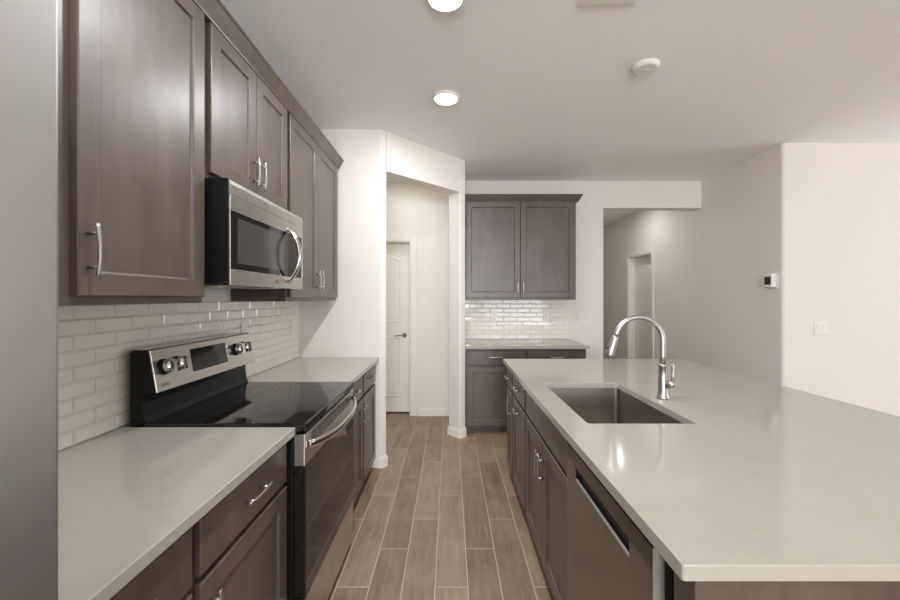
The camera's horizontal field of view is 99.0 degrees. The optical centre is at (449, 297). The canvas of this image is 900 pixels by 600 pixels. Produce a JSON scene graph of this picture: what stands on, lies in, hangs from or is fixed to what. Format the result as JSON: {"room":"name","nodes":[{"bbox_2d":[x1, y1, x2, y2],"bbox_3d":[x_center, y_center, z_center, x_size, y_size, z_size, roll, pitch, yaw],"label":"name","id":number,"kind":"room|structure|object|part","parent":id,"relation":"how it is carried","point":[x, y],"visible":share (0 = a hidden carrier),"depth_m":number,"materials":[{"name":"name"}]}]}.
{"room":"kitchen","nodes":[
{"label":"kitchen","id":0,"kind":"room"},
{"bbox_2d":[122,288,230,426],"bbox_3d":[-1.276,0.018,1.590,0.120,2.743,13.420,0,0,0],"label":"wall","id":1,"kind":"structure","parent":0,"point":[210,294],"depth_m":2.00,"materials":[{"name":"paint"}]},
{"bbox_2d":[58,0,203,305],"bbox_3d":[-1.035,-0.513,1.145,0.356,1.062,0.535,0,0,0],"label":"upper cabinet","id":2,"kind":"object","parent":1,"relation":"attached to","point":[131,72],"visible":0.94,"depth_m":1.08,"materials":[{"name":"brown wood"}]},
{"bbox_3d":[-0.873,-0.117,0.944,0.033,0.136,0.012,0,0,0],"label":"handle","id":3,"kind":"part","parent":2,"relation":"part of","materials":[{"name":"silver metal"}]},
{"bbox_2d":[58,301,299,450],"bbox_3d":[-1.210,0.246,1.771,0.011,0.455,2.622,0,0,0],"label":"backsplash","id":4,"kind":"structure","parent":1,"relation":"attached to","point":[96,343],"depth_m":1.41,"materials":[{"name":"white tile"}]},
{"bbox_2d":[241,321,247,331],"bbox_3d":[-1.200,0.194,2.245,0.009,0.115,0.070,0,0,0],"label":"power outlet","id":5,"kind":"object","parent":4,"relation":"attached to","point":[244,325],"visible":0.52,"depth_m":2.24,"materials":[{"name":"white plastic"}]},
{"bbox_2d":[204,20,286,208],"bbox_3d":[-1.035,-0.746,1.769,0.356,0.597,0.704,0,0,0],"label":"upper cabinet","id":6,"kind":"object","parent":1,"relation":"attached to","point":[245,123],"visible":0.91,"depth_m":1.65,"materials":[{"name":"brown wood"}]},
{"bbox_3d":[-0.900,-0.750,1.600,0.020,0.562,0.332,0,0,0],"label":"door","id":7,"kind":"part","parent":6,"relation":"part of","materials":[{"name":"brown wood"}]},
{"bbox_2d":[204,177,302,288],"bbox_3d":[-0.976,-0.246,1.768,0.461,0.399,0.697,0,0,0],"label":"microwave","id":8,"kind":"object","parent":6,"relation":"attached to","point":[251,241],"visible":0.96,"depth_m":1.55,"materials":[{"name":"silver metal"}]},
{"bbox_3d":[-1.034,-0.055,1.768,0.325,0.009,0.637,0,0,0],"label":"plate","id":9,"kind":"part","parent":8,"relation":"part of","materials":[{"name":"grey plastic"}]},
{"bbox_3d":[-0.816,-0.217,1.698,0.004,0.219,0.552,0,0,0],"label":"door glass","id":10,"kind":"part","parent":8,"relation":"part of","materials":[{"name":"black glass"}]},
{"bbox_3d":[-0.815,-0.215,1.768,0.006,0.335,0.697,0,0,0],"label":"door","id":11,"kind":"part","parent":8,"relation":"part of","materials":[{"name":"silver metal"}]},
{"bbox_3d":[-0.783,-0.216,1.931,0.074,0.282,0.034,0,0,0],"label":"handle","id":12,"kind":"part","parent":8,"relation":"part of","materials":[{"name":"silver metal"}]},
{"bbox_3d":[-0.816,-0.217,2.042,0.004,0.219,0.132,0,0,0],"label":"control panel","id":13,"kind":"part","parent":8,"relation":"part of","materials":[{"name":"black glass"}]},
{"bbox_3d":[-0.873,-0.571,1.739,0.033,0.136,0.012,0,0,0],"label":"handle","id":14,"kind":"part","parent":6,"relation":"part of","materials":[{"name":"silver metal"}]},
{"bbox_3d":[-0.873,-0.571,1.799,0.033,0.136,0.012,0,0,0],"label":"handle","id":15,"kind":"part","parent":6,"relation":"part of","materials":[{"name":"silver metal"}]},
{"bbox_3d":[-0.900,-0.750,1.938,0.020,0.562,0.332,0,0,0],"label":"door","id":16,"kind":"part","parent":6,"relation":"part of","materials":[{"name":"brown wood"}]},
{"bbox_2d":[193,0,343,168],"bbox_3d":[-1.032,-1.069,1.996,0.357,0.074,2.241,0,0,0],"label":"crown molding","id":17,"kind":"structure","parent":1,"relation":"attached to","point":[214,11],"depth_m":1.77,"materials":[{"name":"brown wood"}]},
{"bbox_2d":[231,113,337,300],"bbox_3d":[-1.035,-0.513,2.592,0.356,1.062,0.933,0,0,0],"label":"upper cabinet","id":18,"kind":"object","parent":1,"relation":"attached to","point":[312,177],"visible":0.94,"depth_m":2.49,"materials":[{"name":"brown wood"}]},
{"bbox_3d":[-0.900,-0.518,2.366,0.020,1.028,0.447,0,0,0],"label":"door","id":19,"kind":"part","parent":18,"relation":"part of","materials":[{"name":"brown wood"}]},
{"bbox_3d":[-0.873,-0.117,2.562,0.033,0.136,0.012,0,0,0],"label":"handle","id":20,"kind":"part","parent":18,"relation":"part of","materials":[{"name":"silver metal"}]},
{"bbox_3d":[-0.873,-0.117,2.623,0.033,0.136,0.012,0,0,0],"label":"handle","id":21,"kind":"part","parent":18,"relation":"part of","materials":[{"name":"silver metal"}]},
{"bbox_3d":[-0.900,-0.518,2.818,0.020,1.028,0.447,0,0,0],"label":"door","id":22,"kind":"part","parent":18,"relation":"part of","materials":[{"name":"brown wood"}]},
{"bbox_2d":[299,129,464,467],"bbox_3d":[-0.404,0.018,3.631,1.927,2.743,0.576,0,0,-44],"label":"wall","id":23,"kind":"structure","parent":0,"point":[353,324],"depth_m":3.08,"materials":[{"name":"paint"}]},
{"bbox_2d":[377,454,387,467],"bbox_3d":[-0.561,1.321,3.166,0.091,0.085,0.186,0,0,-14],"label":"baseboard","id":24,"kind":"structure","parent":23,"relation":"attached to","point":[382,462],"depth_m":3.08,"materials":[{"name":"paint"}]},
{"bbox_2d":[447,426,465,437],"bbox_3d":[0.065,1.321,3.785,0.193,0.085,0.109,0,0,6],"label":"baseboard","id":25,"kind":"structure","parent":23,"relation":"attached to","point":[458,433],"depth_m":3.76,"materials":[{"name":"paint"}]},
{"bbox_2d":[328,412,553,599],"bbox_3d":[2.892,1.426,1.590,8.456,0.126,13.420,0,0,0],"label":"floor","id":26,"kind":"structure","parent":0,"point":[445,519],"depth_m":2.29,"materials":[{"name":"brown tile"}]},
{"bbox_2d":[0,0,57,599],"bbox_3d":[-0.788,0.486,-0.011,0.798,1.754,0.915,0,0,0],"label":"refrigerator","id":27,"kind":"object","parent":26,"relation":"on","point":[28,28],"visible":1,"depth_m":0.41,"materials":[{"name":"grey metal"}]},
{"bbox_2d":[109,527,191,599],"bbox_3d":[-0.887,0.934,0.676,0.654,0.858,0.447,0,0,0],"label":"base cabinet","id":28,"kind":"object","parent":26,"relation":"on","point":[168,576],"visible":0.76,"depth_m":0.81,"materials":[{"name":"brown wood"}]},
{"bbox_2d":[58,427,294,599],"bbox_3d":[-0.891,0.489,0.932,0.647,0.030,0.961,0,0,0],"label":"countertop","id":29,"kind":"structure","parent":28,"relation":"on","point":[126,495],"depth_m":0.95,"materials":[{"name":"stone"}]},
{"bbox_3d":[-0.603,0.979,0.676,0.020,0.590,0.421,0,0,0],"label":"door","id":30,"kind":"part","parent":28,"relation":"part of","materials":[{"name":"brown wood"}]},
{"bbox_2d":[188,444,286,599],"bbox_3d":[-0.887,0.934,1.157,0.654,0.858,0.508,0,0,0],"label":"base cabinet","id":31,"kind":"object","parent":26,"relation":"on","point":[239,547],"visible":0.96,"depth_m":1.13,"materials":[{"name":"brown wood"}]},
{"bbox_3d":[-0.576,0.789,0.952,0.033,0.136,0.012,0,0,0],"label":"handle","id":32,"kind":"part","parent":31,"relation":"part of","materials":[{"name":"silver metal"}]},
{"bbox_3d":[-0.603,0.979,1.157,0.020,0.590,0.482,0,0,0],"label":"door","id":33,"kind":"part","parent":31,"relation":"part of","materials":[{"name":"brown wood"}]},
{"bbox_3d":[-0.576,0.589,1.157,0.033,0.012,0.136,0,0,0],"label":"handle","id":34,"kind":"part","parent":31,"relation":"part of","materials":[{"name":"silver metal"}]},
{"bbox_2d":[130,332,356,599],"bbox_3d":[-0.826,0.776,1.772,0.708,1.174,0.714,0,0,0],"label":"electric range","id":35,"kind":"object","parent":26,"relation":"on","point":[202,382],"visible":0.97,"depth_m":1.61,"materials":[{"name":"black metal"}]},
{"bbox_3d":[-1.072,0.259,1.468,0.046,0.062,0.062,-10,0,0],"label":"knob","id":36,"kind":"part","parent":35,"relation":"part of","materials":[{"name":"silver metal"}]},
{"bbox_3d":[-1.072,0.259,1.540,0.046,0.062,0.062,-10,0,0],"label":"knob","id":37,"kind":"part","parent":35,"relation":"part of","materials":[{"name":"silver metal"}]},
{"bbox_3d":[-1.143,0.191,1.772,0.059,0.003,0.714,0,0,0],"label":"trim","id":38,"kind":"part","parent":35,"relation":"part of","materials":[{"name":"silver metal"}]},
{"bbox_3d":[-1.072,0.259,1.960,0.046,0.062,0.062,-10,0,0],"label":"knob","id":39,"kind":"part","parent":35,"relation":"part of","materials":[{"name":"silver metal"}]},
{"bbox_3d":[-1.072,0.259,2.033,0.046,0.062,0.062,-10,0,0],"label":"knob","id":40,"kind":"part","parent":35,"relation":"part of","materials":[{"name":"silver metal"}]},
{"bbox_2d":[143,382,353,431],"bbox_3d":[-0.832,0.479,1.772,0.600,0.032,0.714,0,0,0],"label":"cooktop","id":41,"kind":"object","parent":35,"relation":"in","point":[302,406],"depth_m":1.64,"materials":[{"name":"black glass"}]},
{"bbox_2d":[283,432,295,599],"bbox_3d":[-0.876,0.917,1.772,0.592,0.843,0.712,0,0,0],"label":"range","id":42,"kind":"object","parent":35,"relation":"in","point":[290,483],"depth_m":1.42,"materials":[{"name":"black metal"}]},
{"bbox_3d":[-0.557,1.222,1.772,0.043,0.205,0.706,0,0,0],"label":"storage drawer","id":43,"kind":"part","parent":35,"relation":"part of","materials":[{"name":"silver metal"}]},
{"bbox_3d":[-0.557,0.565,1.772,0.043,0.119,0.706,0,0,0],"label":"oven door","id":44,"kind":"part","parent":35,"relation":"part of","materials":[{"name":"silver metal"}]},
{"bbox_3d":[-0.556,0.868,1.772,0.045,0.486,0.706,0,0,0],"label":"door glass","id":45,"kind":"part","parent":35,"relation":"part of","materials":[{"name":"black glass"}]},
{"bbox_3d":[-0.505,0.558,1.772,0.066,0.052,0.683,0,0,0],"label":"handle","id":46,"kind":"part","parent":35,"relation":"part of","materials":[{"name":"silver metal"}]},
{"bbox_2d":[352,376,366,504],"bbox_3d":[-0.887,0.934,2.386,0.654,0.858,0.483,0,0,0],"label":"base cabinet","id":47,"kind":"object","parent":26,"relation":"on","point":[358,421],"visible":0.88,"depth_m":2.50,"materials":[{"name":"brown wood"}]},
{"bbox_2d":[247,357,378,382],"bbox_3d":[-0.891,0.489,2.612,0.647,0.030,0.941,0,0,0],"label":"countertop","id":48,"kind":"structure","parent":47,"relation":"on","point":[300,369],"depth_m":2.51,"materials":[{"name":"stone"}]},
{"bbox_3d":[-0.603,0.597,2.386,0.020,0.140,0.457,0,0,0],"label":"drawer","id":49,"kind":"part","parent":47,"relation":"part of","materials":[{"name":"brown wood"}]},
{"bbox_3d":[-0.603,0.979,2.386,0.020,0.590,0.457,0,0,0],"label":"door","id":50,"kind":"part","parent":47,"relation":"part of","materials":[{"name":"brown wood"}]},
{"bbox_3d":[-0.576,0.789,2.584,0.033,0.136,0.012,0,0,0],"label":"handle","id":51,"kind":"part","parent":47,"relation":"part of","materials":[{"name":"silver metal"}]},
{"bbox_2d":[361,365,375,482],"bbox_3d":[-0.887,0.934,2.852,0.654,0.858,0.442,0,0,0],"label":"base cabinet","id":52,"kind":"object","parent":26,"relation":"on","point":[369,388],"visible":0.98,"depth_m":2.83,"materials":[{"name":"brown wood"}]},
{"bbox_3d":[-0.603,0.597,2.852,0.020,0.140,0.416,0,0,0],"label":"drawer","id":53,"kind":"part","parent":52,"relation":"part of","materials":[{"name":"brown wood"}]},
{"bbox_2d":[465,349,524,431],"bbox_3d":[0.454,0.934,4.115,0.602,0.858,0.654,0,0,0],"label":"base cabinet","id":54,"kind":"object","parent":26,"relation":"on","point":[486,385],"visible":0.53,"depth_m":3.83,"materials":[{"name":"brown wood"}]},
{"bbox_3d":[0.454,0.979,3.831,0.576,0.590,0.020,0,0,0],"label":"door","id":55,"kind":"part","parent":54,"relation":"part of","materials":[{"name":"brown wood"}]},
{"bbox_3d":[0.454,0.597,3.831,0.576,0.140,0.020,0,0,0],"label":"drawer","id":56,"kind":"part","parent":54,"relation":"part of","materials":[{"name":"brown wood"}]},
{"bbox_2d":[504,368,513,476],"bbox_3d":[0.734,0.934,2.844,0.654,0.858,0.260,0,0,0],"label":"base cabinet","id":57,"kind":"object","parent":26,"relation":"on","point":[509,376],"visible":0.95,"depth_m":2.84,"materials":[{"name":"brown wood"}]},
{"bbox_3d":[0.450,0.597,2.844,0.020,0.140,0.234,0,0,0],"label":"drawer","id":58,"kind":"part","parent":57,"relation":"part of","materials":[{"name":"brown wood"}]},
{"bbox_3d":[0.450,0.979,2.844,0.020,0.590,0.234,0,0,0],"label":"door","id":59,"kind":"part","parent":57,"relation":"part of","materials":[{"name":"brown wood"}]},
{"bbox_2d":[512,375,527,513],"bbox_3d":[0.734,0.934,2.479,0.654,0.858,0.464,0,0,0],"label":"base cabinet","id":60,"kind":"object","parent":26,"relation":"on","point":[519,397],"visible":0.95,"depth_m":2.44,"materials":[{"name":"brown wood"}]},
{"bbox_3d":[0.450,0.597,2.479,0.020,0.140,0.438,0,0,0],"label":"drawer","id":61,"kind":"part","parent":60,"relation":"part of","materials":[{"name":"brown wood"}]},
{"bbox_2d":[526,391,567,599],"bbox_3d":[0.734,0.934,1.834,0.654,0.858,0.820,0,0,0],"label":"base cabinet","id":62,"kind":"object","parent":26,"relation":"on","point":[546,447],"visible":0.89,"depth_m":1.75,"materials":[{"name":"brown wood"}]},
{"bbox_3d":[0.450,0.979,2.034,0.020,0.590,0.395,0,0,0],"label":"door","id":63,"kind":"part","parent":62,"relation":"part of","materials":[{"name":"brown wood"}]},
{"bbox_3d":[0.423,0.804,1.866,0.033,0.136,0.012,0,0,0],"label":"handle","id":64,"kind":"part","parent":62,"relation":"part of","materials":[{"name":"silver metal"}]},
{"bbox_3d":[0.423,0.804,1.802,0.033,0.136,0.012,0,0,0],"label":"handle","id":65,"kind":"part","parent":62,"relation":"part of","materials":[{"name":"silver metal"}]},
{"bbox_3d":[0.450,0.979,1.635,0.020,0.590,0.395,0,0,0],"label":"door","id":66,"kind":"part","parent":62,"relation":"part of","materials":[{"name":"brown wood"}]},
{"bbox_2d":[525,349,585,358],"bbox_3d":[1.059,0.934,4.115,0.602,0.858,0.654,0,0,0],"label":"drawer","id":67,"kind":"object","parent":26,"relation":"on","point":[529,353],"visible":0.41,"depth_m":3.82,"materials":[{"name":"brown wood"}]},
{"bbox_2d":[465,339,589,348],"bbox_3d":[0.767,0.489,4.120,1.235,0.030,0.646,0,0,0],"label":"countertop","id":68,"kind":"structure","parent":67,"relation":"on","point":[469,343],"depth_m":3.92,"materials":[{"name":"stone"}]},
{"bbox_2d":[567,443,673,599],"bbox_3d":[0.734,0.944,1.122,0.601,0.839,0.598,0,0,0],"label":"dishwasher","id":69,"kind":"object","parent":26,"relation":"on","point":[609,557],"visible":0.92,"depth_m":1.09,"materials":[{"name":"silver metal"}]},
{"bbox_3d":[0.448,0.905,0.824,0.025,0.738,0.002,0,0,0],"label":"door edge trim","id":70,"kind":"part","parent":69,"relation":"part of","materials":[{"name":"grey metal"}]},
{"bbox_3d":[0.470,0.903,1.123,0.019,0.742,0.592,0,0,0],"label":"door","id":71,"kind":"part","parent":69,"relation":"part of","materials":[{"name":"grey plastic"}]},
{"bbox_2d":[674,572,899,599],"bbox_3d":[0.984,0.934,1.837,1.073,0.858,2.275,0,0,0],"label":"panel","id":72,"kind":"object","parent":26,"relation":"on","point":[683,590],"visible":0.12,"depth_m":0.70,"materials":[{"name":"brown wood"}]},
{"bbox_2d":[386,181,700,415],"bbox_3d":[0.846,0.018,4.514,4.124,2.743,0.140,0,0,0],"label":"wall","id":73,"kind":"structure","parent":0,"point":[423,213],"depth_m":4.44,"materials":[{"name":"paint"}]},
{"bbox_2d":[386,235,415,415],"bbox_3d":[-0.788,0.320,4.506,0.797,2.086,0.156,0,0,0],"label":"door","id":74,"kind":"structure","parent":73,"relation":"in","point":[400,249],"depth_m":4.53,"materials":[{"name":"paint"}]},
{"bbox_2d":[417,408,448,415],"bbox_3d":[-0.178,1.321,4.437,0.397,0.085,0.014,0,0,0],"label":"baseboard","id":75,"kind":"structure","parent":73,"relation":"attached to","point":[420,411],"depth_m":4.43,"materials":[{"name":"paint"}]},
{"bbox_2d":[465,300,568,338],"bbox_3d":[0.761,0.246,4.438,1.220,0.455,0.011,0,0,0],"label":"backsplash","id":76,"kind":"structure","parent":73,"relation":"attached to","point":[516,319],"depth_m":4.43,"materials":[{"name":"white tile"}]},
{"bbox_2d":[491,311,496,320],"bbox_3d":[0.506,0.213,4.428,0.070,0.115,0.009,0,0,0],"label":"power outlet","id":77,"kind":"object","parent":76,"relation":"attached to","point":[493,313],"visible":1,"depth_m":4.43,"materials":[{"name":"white plastic"}]},
{"bbox_2d":[543,311,548,320],"bbox_3d":[1.110,0.213,4.428,0.070,0.115,0.009,0,0,0],"label":"power outlet","id":78,"kind":"object","parent":76,"relation":"attached to","point":[545,313],"visible":1,"depth_m":4.43,"materials":[{"name":"white plastic"}]},
{"bbox_2d":[465,202,575,299],"bbox_3d":[0.754,-0.513,4.263,1.203,1.062,0.356,0,0,0],"label":"upper cabinet","id":79,"kind":"object","parent":73,"relation":"attached to","point":[514,250],"visible":0.92,"depth_m":4.13,"materials":[{"name":"brown wood"}]},
{"bbox_3d":[0.461,-0.518,4.128,0.582,1.028,0.020,0,0,0],"label":"door","id":80,"kind":"part","parent":79,"relation":"part of","materials":[{"name":"brown wood"}]},
{"bbox_3d":[1.048,-0.518,4.128,0.582,1.028,0.020,0,0,0],"label":"door","id":81,"kind":"part","parent":79,"relation":"part of","materials":[{"name":"brown wood"}]},
{"bbox_2d":[465,194,582,202],"bbox_3d":[0.783,-1.069,4.260,1.262,0.074,0.357,0,0,0],"label":"crown molding","id":82,"kind":"structure","parent":73,"relation":"attached to","point":[468,197],"depth_m":4.10,"materials":[{"name":"brown wood"}]},
{"bbox_2d":[221,0,899,226],"bbox_3d":[2.892,-1.404,1.590,8.456,0.100,13.420,0,0,0],"label":"ceiling","id":83,"kind":"structure","parent":0,"point":[548,90],"depth_m":2.34,"materials":[{"name":"paint"}]},
{"bbox_2d":[426,0,464,12],"bbox_3d":[-0.020,-1.343,1.715,0.184,0.022,0.184,0,0,0],"label":"recessed light","id":84,"kind":"object","parent":83,"relation":"in","point":[442,6],"visible":1,"depth_m":1.75,"materials":[{"name":"paint"}]},
{"bbox_2d":[432,90,459,105],"bbox_3d":[-0.027,-1.343,2.587,0.184,0.022,0.184,0,0,0],"label":"recessed light","id":85,"kind":"object","parent":83,"relation":"in","point":[442,97],"visible":1,"depth_m":2.56,"materials":[{"name":"paint"}]},
{"bbox_2d":[578,0,636,3],"bbox_3d":[0.715,-1.348,1.595,0.260,0.012,0.320,0,0,0],"label":"ceiling vent","id":86,"kind":"object","parent":83,"relation":"in","point":[579,1],"visible":1,"depth_m":1.74,"materials":[{"name":"white plastic"}]},
{"bbox_2d":[631,58,659,76],"bbox_3d":[1.140,-1.340,2.240,0.152,0.027,0.152,0,0,0],"label":"smoke detector","id":87,"kind":"object","parent":83,"relation":"attached to","point":[644,67],"visible":1,"depth_m":2.21,"materials":[{"name":"white plastic"}]},
{"bbox_2d":[503,359,899,580],"bbox_3d":[1.107,0.489,1.841,1.387,0.030,2.318,0,0,0],"label":"countertop","id":88,"kind":"structure","parent":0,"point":[759,480],"depth_m":1.07,"materials":[{"name":"stone"}]},
{"bbox_2d":[549,388,682,423],"bbox_3d":[0.728,0.618,1.798,0.432,0.226,0.711,0,0,0],"label":"sink","id":89,"kind":"object","parent":88,"relation":"in","point":[593,405],"visible":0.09,"depth_m":2.15,"materials":[{"name":"silver metal"}]},
{"bbox_2d":[605,314,674,399],"bbox_3d":[0.892,0.276,1.810,0.318,0.396,0.068,0,0,0],"label":"faucet","id":90,"kind":"object","parent":88,"relation":"on","point":[664,385],"visible":1,"depth_m":1.80,"materials":[{"name":"silver metal"}]},
{"bbox_3d":[0.894,0.194,1.815,0.247,0.233,0.025,0,0,0],"label":"spout","id":91,"kind":"part","parent":90,"relation":"part of","materials":[{"name":"silver metal"}]},
{"bbox_3d":[1.028,0.368,1.798,0.046,0.118,0.033,0,0,37],"label":"lever handle","id":92,"kind":"part","parent":90,"relation":"part of","materials":[{"name":"silver metal"}]},
{"bbox_2d":[603,143,899,416],"bbox_3d":[4.954,0.018,5.777,4.092,2.743,4.846,0,0,0],"label":"wall","id":93,"kind":"structure","parent":0,"point":[824,218],"depth_m":3.35,"materials":[{"name":"paint"}]},
{"bbox_2d":[626,248,653,358],"bbox_3d":[2.970,0.323,5.890,0.156,2.081,0.844,0,0,0],"label":"door","id":94,"kind":"structure","parent":93,"relation":"in","point":[640,264],"depth_m":6.04,"materials":[{"name":"paint"}]},
{"bbox_2d":[764,273,777,288],"bbox_3d":[2.883,-0.156,3.455,0.049,0.140,0.100,0,0,0],"label":"thermostat","id":95,"kind":"object","parent":93,"relation":"attached to","point":[770,279],"visible":1,"depth_m":3.42,"materials":[{"name":"white plastic"}]},
{"bbox_2d":[814,321,827,334],"bbox_3d":[3.240,0.262,3.349,0.116,0.115,0.010,0,0,0],"label":"light switch","id":96,"kind":"object","parent":93,"relation":"attached to","point":[820,327],"visible":1,"depth_m":3.35,"materials":[{"name":"white plastic"}]}
]}

